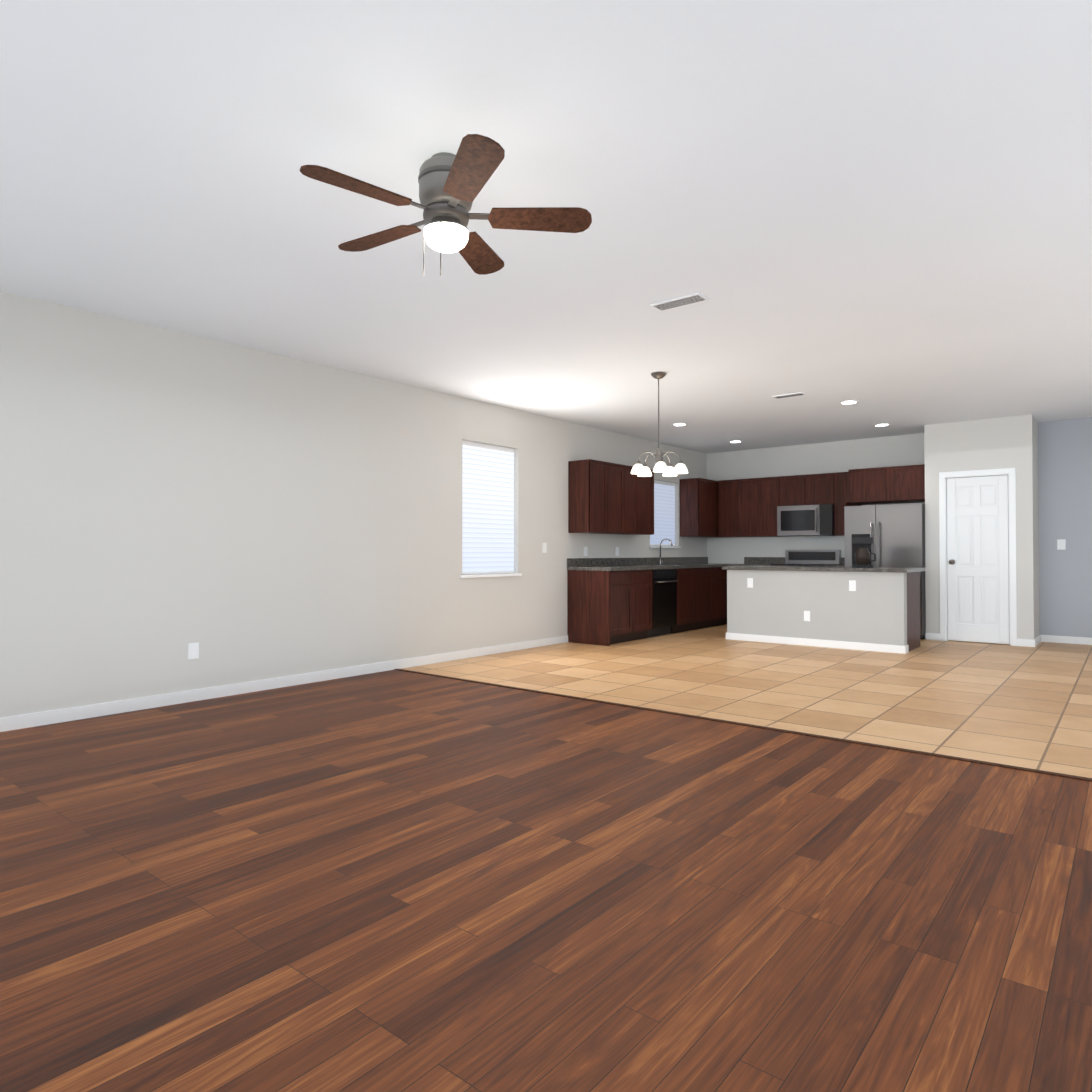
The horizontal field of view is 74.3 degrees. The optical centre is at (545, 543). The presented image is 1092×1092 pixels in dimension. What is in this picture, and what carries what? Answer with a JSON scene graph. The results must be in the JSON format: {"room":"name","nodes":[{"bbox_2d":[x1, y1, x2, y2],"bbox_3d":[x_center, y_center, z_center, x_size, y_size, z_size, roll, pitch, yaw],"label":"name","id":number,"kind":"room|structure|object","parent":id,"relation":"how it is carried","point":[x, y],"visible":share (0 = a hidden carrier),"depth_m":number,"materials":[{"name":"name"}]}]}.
{"room":"empty living room","nodes":[
{"label":"empty living room","id":0,"kind":"room"},
{"bbox_2d":[0,291,706,717],"bbox_3d":[-1.015,-0.158,7.135,0.120,2.630,11.340,-1,-1,39],"label":"wall","id":1,"kind":"structure","parent":0,"point":[234,511],"depth_m":5.44,"materials":[{"name":"paint"}]},
{"bbox_2d":[188,642,198,659],"bbox_3d":[-2.528,0.772,5.169,0.008,0.115,0.075,-1,-1,39],"label":"electrical outlet plate","id":2,"kind":"object","parent":1,"relation":"attached to","point":[193,650],"visible":1,"depth_m":5.17,"materials":[{"name":"white plastic"}]},
{"bbox_2d":[0,635,567,731],"bbox_3d":[-2.102,1.097,5.681,0.014,0.082,7.498,-1,-1,39],"label":"baseboard","id":3,"kind":"structure","parent":1,"relation":"attached to","point":[16,722],"depth_m":5.41,"materials":[{"name":"white wood"}]},
{"bbox_2d":[460,573,521,577],"bbox_3d":[-0.587,0.339,7.586,0.085,0.028,0.910,-1,-1,39],"label":"window sill","id":4,"kind":"structure","parent":1,"relation":"attached to","point":[489,575],"depth_m":7.53,"materials":[{"name":"white"}]},
{"bbox_2d":[542,543,546,552],"bbox_3d":[-0.017,0.051,8.254,0.008,0.115,0.075,-1,-1,39],"label":"switch plate","id":5,"kind":"object","parent":1,"relation":"attached to","point":[544,547],"visible":1,"depth_m":8.25,"materials":[{"name":"white plastic"}]},
{"bbox_2d":[584,547,587,555],"bbox_3d":[0.489,0.099,8.873,0.008,0.115,0.075,-1,-1,39],"label":"electrical outlet plate","id":6,"kind":"object","parent":1,"relation":"attached to","point":[585,551],"visible":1,"depth_m":8.87,"materials":[{"name":"white plastic"}]},
{"bbox_2d":[568,459,610,533],"bbox_3d":[0.524,-0.552,8.673,0.320,0.855,0.421,-1,-1,39],"label":"upper cabinet","id":7,"kind":"object","parent":1,"relation":"attached to","point":[589,480],"depth_m":8.54,"materials":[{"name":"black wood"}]},
{"bbox_2d":[615,547,618,555],"bbox_3d":[0.932,0.106,9.415,0.008,0.115,0.075,-1,-1,39],"label":"electrical outlet plate","id":8,"kind":"object","parent":1,"relation":"attached to","point":[616,551],"visible":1,"depth_m":9.40,"materials":[{"name":"white plastic"}]},
{"bbox_2d":[611,463,626,534],"bbox_3d":[0.735,-0.549,8.931,0.320,0.855,0.478,-1,-1,39],"label":"upper cabinet","id":9,"kind":"object","parent":1,"relation":"attached to","point":[618,471],"depth_m":8.89,"materials":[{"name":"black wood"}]},
{"bbox_2d":[627,465,642,534],"bbox_3d":[0.964,-0.545,9.212,0.320,0.855,0.479,-1,-1,39],"label":"upper cabinet","id":10,"kind":"object","parent":1,"relation":"attached to","point":[634,482],"depth_m":9.17,"materials":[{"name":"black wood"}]},
{"bbox_2d":[567,557,706,566],"bbox_3d":[1.402,0.247,9.976,0.020,0.100,3.626,-1,-1,39],"label":"backsplash","id":11,"kind":"structure","parent":1,"relation":"attached to","point":[570,562],"depth_m":9.42,"materials":[{"name":"grey stone"}]},
{"bbox_2d":[643,469,653,534],"bbox_3d":[1.175,-0.542,9.470,0.320,0.855,0.420,-1,-1,39],"label":"upper cabinet","id":12,"kind":"object","parent":1,"relation":"attached to","point":[648,482],"depth_m":9.43,"materials":[{"name":"brown wood"}]},
{"bbox_2d":[649,546,680,547],"bbox_3d":[1.693,0.054,10.382,0.085,0.028,0.860,-1,-1,39],"label":"window sill","id":13,"kind":"structure","parent":1,"relation":"attached to","point":[665,546],"depth_m":10.34,"materials":[{"name":"white"}]},
{"bbox_2d":[680,478,718,537],"bbox_3d":[2.388,-0.523,10.956,0.320,0.855,0.876,-1,-1,39],"label":"upper cabinet","id":14,"kind":"object","parent":1,"relation":"attached to","point":[698,496],"depth_m":10.66,"materials":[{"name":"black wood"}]},
{"bbox_2d":[0,670,1091,1091],"bbox_3d":[-0.469,1.149,2.593,6.690,0.100,5.020,-1,-1,39],"label":"floor","id":15,"kind":"structure","parent":0,"point":[394,880],"depth_m":2.18,"materials":[{"name":"brown wood"}]},
{"bbox_2d":[0,0,1091,453],"bbox_3d":[1.530,-1.550,5.075,6.690,0.100,11.340,-1,-1,39],"label":"ceiling","id":16,"kind":"structure","parent":0,"point":[880,210],"depth_m":3.16,"materials":[{"name":"paint"}]},
{"bbox_2d":[300,134,591,275],"bbox_3d":[-0.432,-1.280,2.882,1.102,0.495,1.114,-1,-1,39],"label":"ceiling fan","id":17,"kind":"object","parent":16,"relation":"hanging from","point":[451,185],"visible":1,"depth_m":2.81,"materials":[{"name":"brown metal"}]},
{"bbox_2d":[631,371,687,476],"bbox_3d":[0.995,-1.044,6.302,0.493,0.880,0.477,-1,-1,39],"label":"chandelier","id":18,"kind":"object","parent":16,"relation":"hanging from","point":[640,470],"visible":1,"depth_m":6.25,"materials":[{"name":"white glass"}]},
{"bbox_2d":[650,292,708,311],"bbox_3d":[0.831,-1.502,4.495,0.340,0.010,0.140,-1,-1,39],"label":"ceiling vent","id":19,"kind":"object","parent":16,"relation":"in","point":[694,298],"visible":0.98,"depth_m":4.48,"materials":[{"name":"silver metal"}]},
{"bbox_2d":[672,423,687,425],"bbox_3d":[1.633,-1.449,8.798,0.190,0.006,0.190,-1,-1,39],"label":"recessed light","id":20,"kind":"object","parent":16,"relation":"in","point":[679,424],"visible":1,"depth_m":8.78,"materials":[{"name":"white"}]},
{"bbox_2d":[729,440,742,442],"bbox_3d":[2.669,-1.432,10.146,0.190,0.006,0.190,-1,-1,39],"label":"recessed light","id":21,"kind":"object","parent":16,"relation":"in","point":[735,441],"visible":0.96,"depth_m":10.12,"materials":[{"name":"white"}]},
{"bbox_2d":[772,392,805,398],"bbox_3d":[2.416,-1.468,7.164,0.300,0.010,0.120,-1,-1,39],"label":"ceiling vent","id":22,"kind":"object","parent":16,"relation":"in","point":[789,395],"visible":0.98,"depth_m":7.14,"materials":[{"name":"silver metal"}]},
{"bbox_2d":[839,400,858,403],"bbox_3d":[3.151,-1.466,7.494,0.190,0.006,0.190,-1,-1,39],"label":"recessed light","id":23,"kind":"object","parent":16,"relation":"in","point":[849,402],"visible":0.98,"depth_m":7.49,"materials":[{"name":"white"}]},
{"bbox_2d":[873,423,889,426],"bbox_3d":[4.117,-1.449,8.836,0.190,0.006,0.190,-1,-1,39],"label":"recessed light","id":24,"kind":"object","parent":16,"relation":"in","point":[880,425],"visible":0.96,"depth_m":8.85,"materials":[{"name":"white"}]},
{"bbox_2d":[402,624,1091,777],"bbox_3d":[3.117,1.205,6.984,6.690,0.100,6.320,-1,-1,39],"label":"floor","id":25,"kind":"structure","parent":0,"point":[1021,706],"depth_m":5.78,"materials":[{"name":"beige tile"}]},
{"bbox_2d":[567,571,634,645],"bbox_3d":[0.659,0.748,8.600,0.600,0.856,0.541,-1,-1,39],"label":"base cabinet","id":26,"kind":"object","parent":25,"relation":"on","point":[609,601],"depth_m":8.40,"materials":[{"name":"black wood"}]},
{"bbox_2d":[567,563,730,570],"bbox_3d":[1.639,0.315,9.782,0.630,0.040,3.626,-1,-1,39],"label":"countertop","id":27,"kind":"structure","parent":26,"relation":"on","point":[634,566],"depth_m":8.88,"materials":[{"name":"grey stone"}]},
{"bbox_2d":[651,538,701,564],"bbox_3d":[1.778,0.112,10.015,0.485,0.371,0.740,-1,-1,39],"label":"sink faucet","id":28,"kind":"object","parent":27,"relation":"on","point":[660,562],"visible":0.98,"depth_m":10.04,"materials":[{"name":"silver metal"}]},
{"bbox_2d":[635,571,651,639],"bbox_3d":[0.922,0.752,8.922,0.600,0.856,0.523,-1,-1,39],"label":"base cabinet","id":29,"kind":"object","parent":25,"relation":"on","point":[643,579],"depth_m":8.79,"materials":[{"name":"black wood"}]},
{"bbox_2d":[647,569,676,637],"bbox_3d":[1.304,0.759,9.348,0.634,0.851,0.608,-1,-1,39],"label":"dishwasher","id":30,"kind":"object","parent":25,"relation":"on","point":[664,600],"visible":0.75,"depth_m":9.17,"materials":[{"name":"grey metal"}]},
{"bbox_2d":[671,567,698,633],"bbox_3d":[1.657,0.763,9.821,0.602,0.856,0.558,-1,-1,39],"label":"base cabinet","id":31,"kind":"object","parent":25,"relation":"on","point":[687,577],"depth_m":9.66,"materials":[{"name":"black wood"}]},
{"bbox_2d":[699,567,714,628],"bbox_3d":[1.955,0.768,10.185,0.602,0.856,0.616,-1,-1,39],"label":"base cabinet","id":32,"kind":"object","parent":25,"relation":"on","point":[706,574],"depth_m":10.10,"materials":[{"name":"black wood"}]},
{"bbox_2d":[715,567,726,625],"bbox_3d":[2.425,0.775,10.762,0.602,0.856,1.104,-1,-1,39],"label":"base cabinet","id":33,"kind":"object","parent":25,"relation":"on","point":[720,575],"depth_m":10.44,"materials":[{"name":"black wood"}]},
{"bbox_2d":[394,668,1091,781],"bbox_3d":[1.119,1.121,4.537,6.450,0.006,0.040,-1,-1,39],"label":"transition strip","id":34,"kind":"object","parent":25,"relation":"on","point":[891,748],"depth_m":4.23,"materials":[{"name":"brown wood"}]},
{"bbox_2d":[771,550,840,565],"bbox_3d":[3.616,0.641,10.046,0.760,1.105,0.691,-1,-1,39],"label":"range","id":35,"kind":"object","parent":25,"relation":"on","point":[811,557],"visible":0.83,"depth_m":10.19,"materials":[{"name":"silver metal"}]},
{"bbox_2d":[722,569,920,653],"bbox_3d":[3.232,0.747,8.514,2.028,0.856,0.754,-1,-1,39],"label":"kitchen island","id":36,"kind":"object","parent":25,"relation":"on","point":[877,609],"depth_m":8.12,"materials":[{"name":"paint"}]},
{"bbox_2d":[722,565,924,572],"bbox_3d":[3.245,0.299,8.537,2.080,0.040,0.870,-1,-1,39],"label":"island countertop","id":37,"kind":"structure","parent":36,"relation":"on","point":[797,569],"depth_m":8.14,"materials":[{"name":"grey stone"}]},
{"bbox_2d":[852,537,875,567],"bbox_3d":[3.625,0.104,8.218,0.236,0.340,0.260,0,-1,19],"label":"coffee maker","id":38,"kind":"object","parent":37,"relation":"on","point":[861,552],"visible":1,"depth_m":8.13,"materials":[{"name":"black plastic"}]},
{"bbox_2d":[844,503,925,638],"bbox_3d":[4.427,0.351,9.288,0.910,1.665,0.826,-1,-1,39],"label":"refrigerator","id":39,"kind":"object","parent":25,"relation":"on","point":[896,532],"visible":0.38,"depth_m":8.94,"materials":[{"name":"grey metal"}]},
{"bbox_2d":[727,564,770,565],"bbox_3d":[3.089,0.324,10.533,0.663,0.040,0.630,-1,-1,39],"label":"countertop","id":40,"kind":"structure","parent":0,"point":[727,564],"depth_m":10.32,"materials":[{"name":"grey stone"}]},
{"bbox_2d":[706,417,1091,637],"bbox_3d":[5.077,-0.130,9.403,6.690,2.630,0.120,-1,-1,39],"label":"wall","id":41,"kind":"structure","parent":0,"point":[1065,502],"depth_m":8.61,"materials":[{"name":"paint"}]},
{"bbox_2d":[718,479,749,536],"bbox_3d":[2.857,-0.523,10.933,0.373,0.855,0.320,-1,-1,39],"label":"upper cabinet","id":42,"kind":"object","parent":41,"relation":"attached to","point":[729,491],"depth_m":10.81,"materials":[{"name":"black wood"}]},
{"bbox_2d":[742,478,761,535],"bbox_3d":[3.078,-0.525,10.753,0.430,0.855,0.320,-1,-1,39],"label":"upper cabinet","id":43,"kind":"object","parent":41,"relation":"attached to","point":[747,507],"depth_m":10.59,"materials":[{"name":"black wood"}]},
{"bbox_2d":[744,557,784,563],"bbox_3d":[3.281,0.257,10.770,0.663,0.100,0.020,-1,-1,39],"label":"backsplash","id":44,"kind":"structure","parent":41,"relation":"attached to","point":[749,560],"depth_m":10.76,"materials":[{"name":"grey stone"}]},
{"bbox_2d":[762,477,777,535],"bbox_3d":[3.299,-0.528,10.572,0.373,0.855,0.320,-1,-1,39],"label":"upper cabinet","id":45,"kind":"object","parent":41,"relation":"attached to","point":[769,485],"depth_m":10.42,"materials":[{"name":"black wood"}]},
{"bbox_2d":[778,474,813,505],"bbox_3d":[3.614,-0.746,10.318,0.440,0.425,0.320,-1,-1,39],"label":"upper cabinet","id":46,"kind":"object","parent":41,"relation":"attached to","point":[792,490],"depth_m":10.20,"materials":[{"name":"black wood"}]},
{"bbox_2d":[777,504,837,535],"bbox_3d":[3.700,-0.318,10.161,0.760,0.425,0.442,-1,-1,39],"label":"over-the-range microwave","id":47,"kind":"object","parent":46,"relation":"attached to","point":[807,520],"visible":0.96,"depth_m":10.00,"materials":[{"name":"grey metal"}]},
{"bbox_2d":[810,473,833,504],"bbox_3d":[3.866,-0.749,10.112,0.441,0.425,0.320,-1,-1,39],"label":"upper cabinet","id":48,"kind":"object","parent":41,"relation":"attached to","point":[821,485],"depth_m":9.95,"materials":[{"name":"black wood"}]},
{"bbox_2d":[834,472,861,535],"bbox_3d":[4.140,-0.536,9.885,0.267,0.855,0.320,-1,-1,39],"label":"upper cabinet","id":49,"kind":"object","parent":41,"relation":"attached to","point":[839,477],"depth_m":9.80,"materials":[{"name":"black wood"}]},
{"bbox_2d":[846,467,893,503],"bbox_3d":[4.361,-0.751,9.540,0.515,0.435,0.580,-1,-1,39],"label":"upper cabinet","id":50,"kind":"object","parent":41,"relation":"attached to","point":[866,485],"depth_m":9.33,"materials":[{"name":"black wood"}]},
{"bbox_2d":[890,464,924,503],"bbox_3d":[4.670,-0.754,9.288,0.516,0.435,0.580,-1,-1,39],"label":"upper cabinet","id":51,"kind":"object","parent":41,"relation":"attached to","point":[907,483],"depth_m":9.04,"materials":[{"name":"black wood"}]},
{"bbox_2d":[925,633,1091,646],"bbox_3d":[6.088,1.127,8.056,3.200,0.082,0.664,-1,-1,39],"label":"baseboard","id":52,"kind":"structure","parent":41,"relation":"attached to","point":[1068,639],"depth_m":8.43,"materials":[{"name":"white wood"}]},
{"bbox_2d":[1057,539,1065,549],"bbox_3d":[6.080,0.014,8.502,0.080,0.120,0.006,-1,-1,39],"label":"switch plate","id":53,"kind":"object","parent":41,"relation":"attached to","point":[1061,544],"visible":1,"depth_m":8.50,"materials":[{"name":"white plastic"}]},
{"bbox_2d":[924,414,1039,639],"bbox_3d":[5.279,-0.138,8.741,1.100,2.630,0.650,-1,-1,39],"label":"wall","id":54,"kind":"structure","parent":0,"point":[999,443],"depth_m":8.43,"materials":[{"name":"paint"}]},
{"bbox_2d":[939,468,1016,645],"bbox_3d":[5.101,0.157,8.518,0.780,2.035,0.115,-1,-1,39],"label":"door frame","id":55,"kind":"structure","parent":54,"relation":"attached to","point":[1009,472],"depth_m":8.45,"materials":[{"name":"white"}]},
{"bbox_2d":[947,475,1009,643],"bbox_3d":[5.070,0.190,8.481,0.628,1.951,0.105,-1,-1,39],"label":"pantry door","id":56,"kind":"structure","parent":54,"relation":"in","point":[978,559],"depth_m":8.49,"materials":[{"name":"white wood"}]},
{"bbox_3d":[-0.646,-0.362,7.643,0.032,1.368,0.848,-1,-1,39],"label":"window","id":57,"kind":"structure","parent":0,"visible":0},
{"bbox_2d":[462,440,514,573],"bbox_3d":[-0.620,-0.362,7.622,0.030,1.362,0.842,-1,-1,39],"label":"window blind","id":58,"kind":"object","parent":57,"relation":"attached to","point":[487,508],"visible":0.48,"depth_m":7.61,"materials":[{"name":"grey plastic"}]},
{"bbox_3d":[1.634,-0.431,10.437,0.032,0.938,0.798,-1,-1,39],"label":"window","id":59,"kind":"structure","parent":0,"visible":0},
{"bbox_2d":[650,480,674,545],"bbox_3d":[1.660,-0.432,10.415,0.030,0.932,0.792,-1,-1,39],"label":"window blind","id":60,"kind":"object","parent":59,"relation":"attached to","point":[664,510],"visible":0.62,"depth_m":10.46,"materials":[{"name":"grey plastic"}]}
]}

